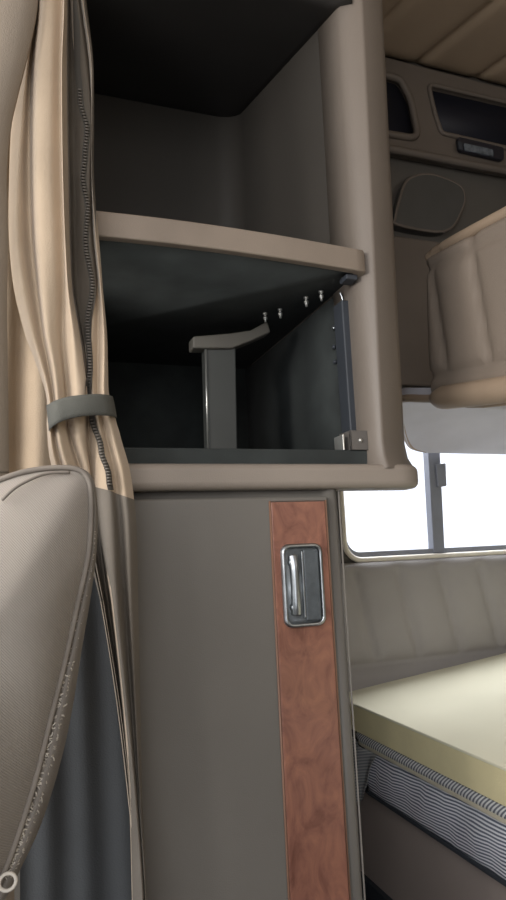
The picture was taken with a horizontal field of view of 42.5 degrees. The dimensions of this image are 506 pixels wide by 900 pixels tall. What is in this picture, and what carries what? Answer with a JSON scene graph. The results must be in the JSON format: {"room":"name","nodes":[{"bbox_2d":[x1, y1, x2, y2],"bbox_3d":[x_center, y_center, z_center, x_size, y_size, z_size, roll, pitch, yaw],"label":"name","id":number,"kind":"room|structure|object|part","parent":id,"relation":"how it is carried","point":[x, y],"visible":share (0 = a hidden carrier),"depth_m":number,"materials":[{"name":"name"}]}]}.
{"room":"vehicle interior","nodes":[
{"label":"vehicle interior","id":0,"kind":"room"},
{"bbox_2d":[336,56,505,748],"bbox_3d":[0.010,-0.126,1.823,3.250,3.000,0.060,1,-9,-20],"label":"wall","id":1,"kind":"structure","parent":0,"point":[485,193],"depth_m":2.17,"materials":[{"name":"plastic"}]},
{"bbox_2d":[394,236,440,387],"bbox_3d":[0.413,-0.424,1.968,0.500,0.475,0.035,1,-9,-20],"label":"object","id":2,"kind":"structure","parent":1,"relation":"attached to","point":[411,267],"depth_m":1.98,"materials":[{"name":"plastic"}]},
{"bbox_2d":[339,387,505,562],"bbox_3d":[0.650,0.064,1.998,0.887,0.522,0.044,1,-9,-20],"label":"window","id":3,"kind":"structure","parent":1,"relation":"in","point":[434,472],"depth_m":1.93,"materials":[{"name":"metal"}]},
{"bbox_3d":[0.647,0.065,2.007,0.861,0.496,0.025,1,-9,-20],"label":"frame","id":4,"kind":"part","parent":3,"relation":"part of","materials":[{"name":"metal"}]},
{"bbox_2d":[341,554,505,691],"bbox_3d":[0.715,0.506,1.900,1.400,0.391,0.064,1,-9,-20],"label":"wall panel","id":5,"kind":"object","parent":1,"relation":"attached to","point":[407,618],"visible":0.49,"depth_m":1.83,"materials":[{"name":"leather"}]},
{"bbox_2d":[392,173,465,236],"bbox_3d":[0.554,-0.782,2.077,0.286,0.206,0.043,1,-9,-20],"label":"speaker cover","id":6,"kind":"object","parent":1,"relation":"attached to","point":[426,204],"visible":0.94,"depth_m":2.06,"materials":[{"name":"plastic"}]},
{"bbox_2d":[385,57,505,176],"bbox_3d":[0.798,-1.088,2.207,1.427,0.350,0.055,1,-9,-20],"label":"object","id":7,"kind":"object","parent":1,"relation":"attached to","point":[429,110],"visible":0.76,"depth_m":2.13,"materials":[{"name":"plastic"}]},
{"bbox_3d":[0.396,-1.092,2.071,0.249,0.206,0.006,1,-9,-20],"label":"recess panel","id":8,"kind":"part","parent":7,"relation":"part of","materials":[{"name":"black plastic"}]},
{"bbox_3d":[0.839,-1.105,2.233,0.558,0.174,0.006,1,-9,-20],"label":"recess panel","id":9,"kind":"part","parent":7,"relation":"part of","materials":[{"name":"black plastic"}]},
{"bbox_2d":[402,206,505,453],"bbox_3d":[1.093,-0.227,1.421,1.366,0.501,1.422,1,-9,-20],"label":"bunk","id":10,"kind":"object","parent":1,"relation":"attached to","point":[463,411],"visible":0.94,"depth_m":1.33,"materials":[{"name":"leather"}]},
{"bbox_2d":[456,137,503,161],"bbox_3d":[0.751,-0.994,2.148,0.190,0.054,0.022,1,-9,-20],"label":"light","id":11,"kind":"object","parent":1,"relation":"attached to","point":[474,148],"visible":1,"depth_m":2.14,"materials":[{"name":"plastic"}]},
{"bbox_2d":[457,141,461,150],"bbox_3d":[0.672,-0.987,2.110,0.015,0.029,0.006,1,-9,-20],"label":"switch","id":12,"kind":"object","parent":11,"relation":"attached to","point":[459,143],"depth_m":2.11,"materials":[{"name":"plastic"}]},
{"bbox_2d":[382,0,505,85],"bbox_3d":[0.410,-1.501,0.822,3.100,0.044,2.500,1,-9,-20],"label":"ceiling","id":13,"kind":"structure","parent":0,"point":[462,37],"depth_m":2.04,"materials":[{"name":"leather"}]},
{"bbox_3d":[0.242,1.167,0.256,3.850,0.050,2.600,1,-9,-20],"label":"floor","id":14,"kind":"structure","parent":0,"visible":0},
{"bbox_2d":[0,465,97,899],"bbox_3d":[-0.385,0.571,0.235,0.685,1.179,0.475,1,-9,-20],"label":"seat","id":15,"kind":"object","parent":14,"relation":"on","point":[49,513],"visible":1,"depth_m":0.47,"materials":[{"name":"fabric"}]},
{"bbox_2d":[14,0,417,899],"bbox_3d":[-0.162,-0.073,1.294,0.808,2.750,0.680,1,-9,-20],"label":"tall cabinet","id":16,"kind":"object","parent":14,"relation":"on","point":[243,191],"visible":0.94,"depth_m":1.12,"materials":[{"name":"plastic"}]},
{"bbox_2d":[7,0,146,899],"bbox_3d":[-0.238,-0.113,0.812,0.199,2.134,0.119,1,-9,-20],"label":"curtain","id":17,"kind":"object","parent":16,"relation":"hanging from","point":[88,844],"visible":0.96,"depth_m":0.80,"materials":[{"name":"fabric"}]},
{"bbox_2d":[0,0,37,899],"bbox_3d":[-0.316,-0.120,0.720,0.164,1.854,0.027,2,-10,-28],"label":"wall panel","id":18,"kind":"object","parent":17,"relation":"attached to","point":[17,17],"visible":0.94,"depth_m":0.78,"materials":[{"name":"fabric"}]},
{"bbox_3d":[-0.100,0.624,0.864,0.508,1.118,0.019,1,-9,-20],"label":"door","id":19,"kind":"part","parent":16,"relation":"part of","materials":[{"name":"plastic"}]},
{"bbox_3d":[-0.089,-0.101,1.253,0.006,0.200,0.004,1,-9,-20],"label":"bracket post trim","id":20,"kind":"part","parent":16,"relation":"part of","materials":[{"name":"metal"}]},
{"bbox_3d":[-0.065,-0.100,1.280,0.065,0.216,0.030,1,-9,-20],"label":"bracket post","id":21,"kind":"part","parent":16,"relation":"part of","materials":[{"name":"grey metal"}]},
{"bbox_3d":[0.096,-0.683,1.558,0.058,1.488,0.545,1,-9,-20],"label":"panel","id":22,"kind":"part","parent":16,"relation":"part of","materials":[{"name":"plastic"}]},
{"bbox_3d":[0.063,0.202,0.976,0.018,0.090,0.021,1,-9,-20],"label":"latch lever","id":23,"kind":"part","parent":16,"relation":"part of","materials":[{"name":"silver metal"}]},
{"bbox_2d":[285,547,321,623],"bbox_3d":[0.075,0.204,0.985,0.056,0.112,0.003,1,-9,-20],"label":"door handle","id":24,"kind":"object","parent":16,"relation":"on","point":[307,561],"depth_m":0.98,"materials":[{"name":"silver metal"}]},
{"bbox_3d":[0.094,0.608,0.925,0.098,1.072,0.003,1,-9,-20],"label":"veneer moulding","id":25,"kind":"part","parent":16,"relation":"part of","materials":[{"name":"brown wood"}]},
{"bbox_3d":[0.164,0.642,0.960,0.003,1.168,0.003,1,-9,-20],"label":"edge trim","id":26,"kind":"part","parent":16,"relation":"part of","materials":[{"name":"grey plastic"}]},
{"bbox_3d":[0.172,-0.014,1.109,0.033,0.033,0.039,1,-9,-20],"label":"strike plate","id":27,"kind":"part","parent":16,"relation":"part of","materials":[{"name":"silver metal"}]},
{"bbox_3d":[0.216,-0.715,1.251,0.137,1.528,0.126,1,-9,-20],"label":"corner post","id":28,"kind":"part","parent":16,"relation":"part of","materials":[{"name":"plastic"}]},
{"bbox_2d":[356,788,505,899],"bbox_3d":[1.251,0.923,0.833,1.365,0.517,2.200,1,-9,-20],"label":"bed base","id":29,"kind":"object","parent":14,"relation":"on","point":[401,861],"visible":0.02,"depth_m":1.41,"materials":[{"name":"plastic"}]},
{"bbox_3d":[0.621,1.019,0.589,0.015,0.310,2.200,1,-9,-20],"label":"toe rail","id":30,"kind":"part","parent":29,"relation":"part of","materials":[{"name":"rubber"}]},
{"bbox_2d":[352,732,505,886],"bbox_3d":[1.203,0.559,0.890,1.352,0.316,2.040,1,-9,-20],"label":"mattress","id":31,"kind":"object","parent":29,"relation":"on","point":[470,824],"visible":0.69,"depth_m":1.28,"materials":[{"name":"fabric"}]},
{"bbox_2d":[349,653,505,806],"bbox_3d":[1.186,0.442,0.963,1.351,0.201,2.033,1,-9,-20],"label":"foam slab","id":32,"kind":"object","parent":31,"relation":"on","point":[450,721],"visible":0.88,"depth_m":1.41,"materials":[{"name":"fabric"}]}
]}

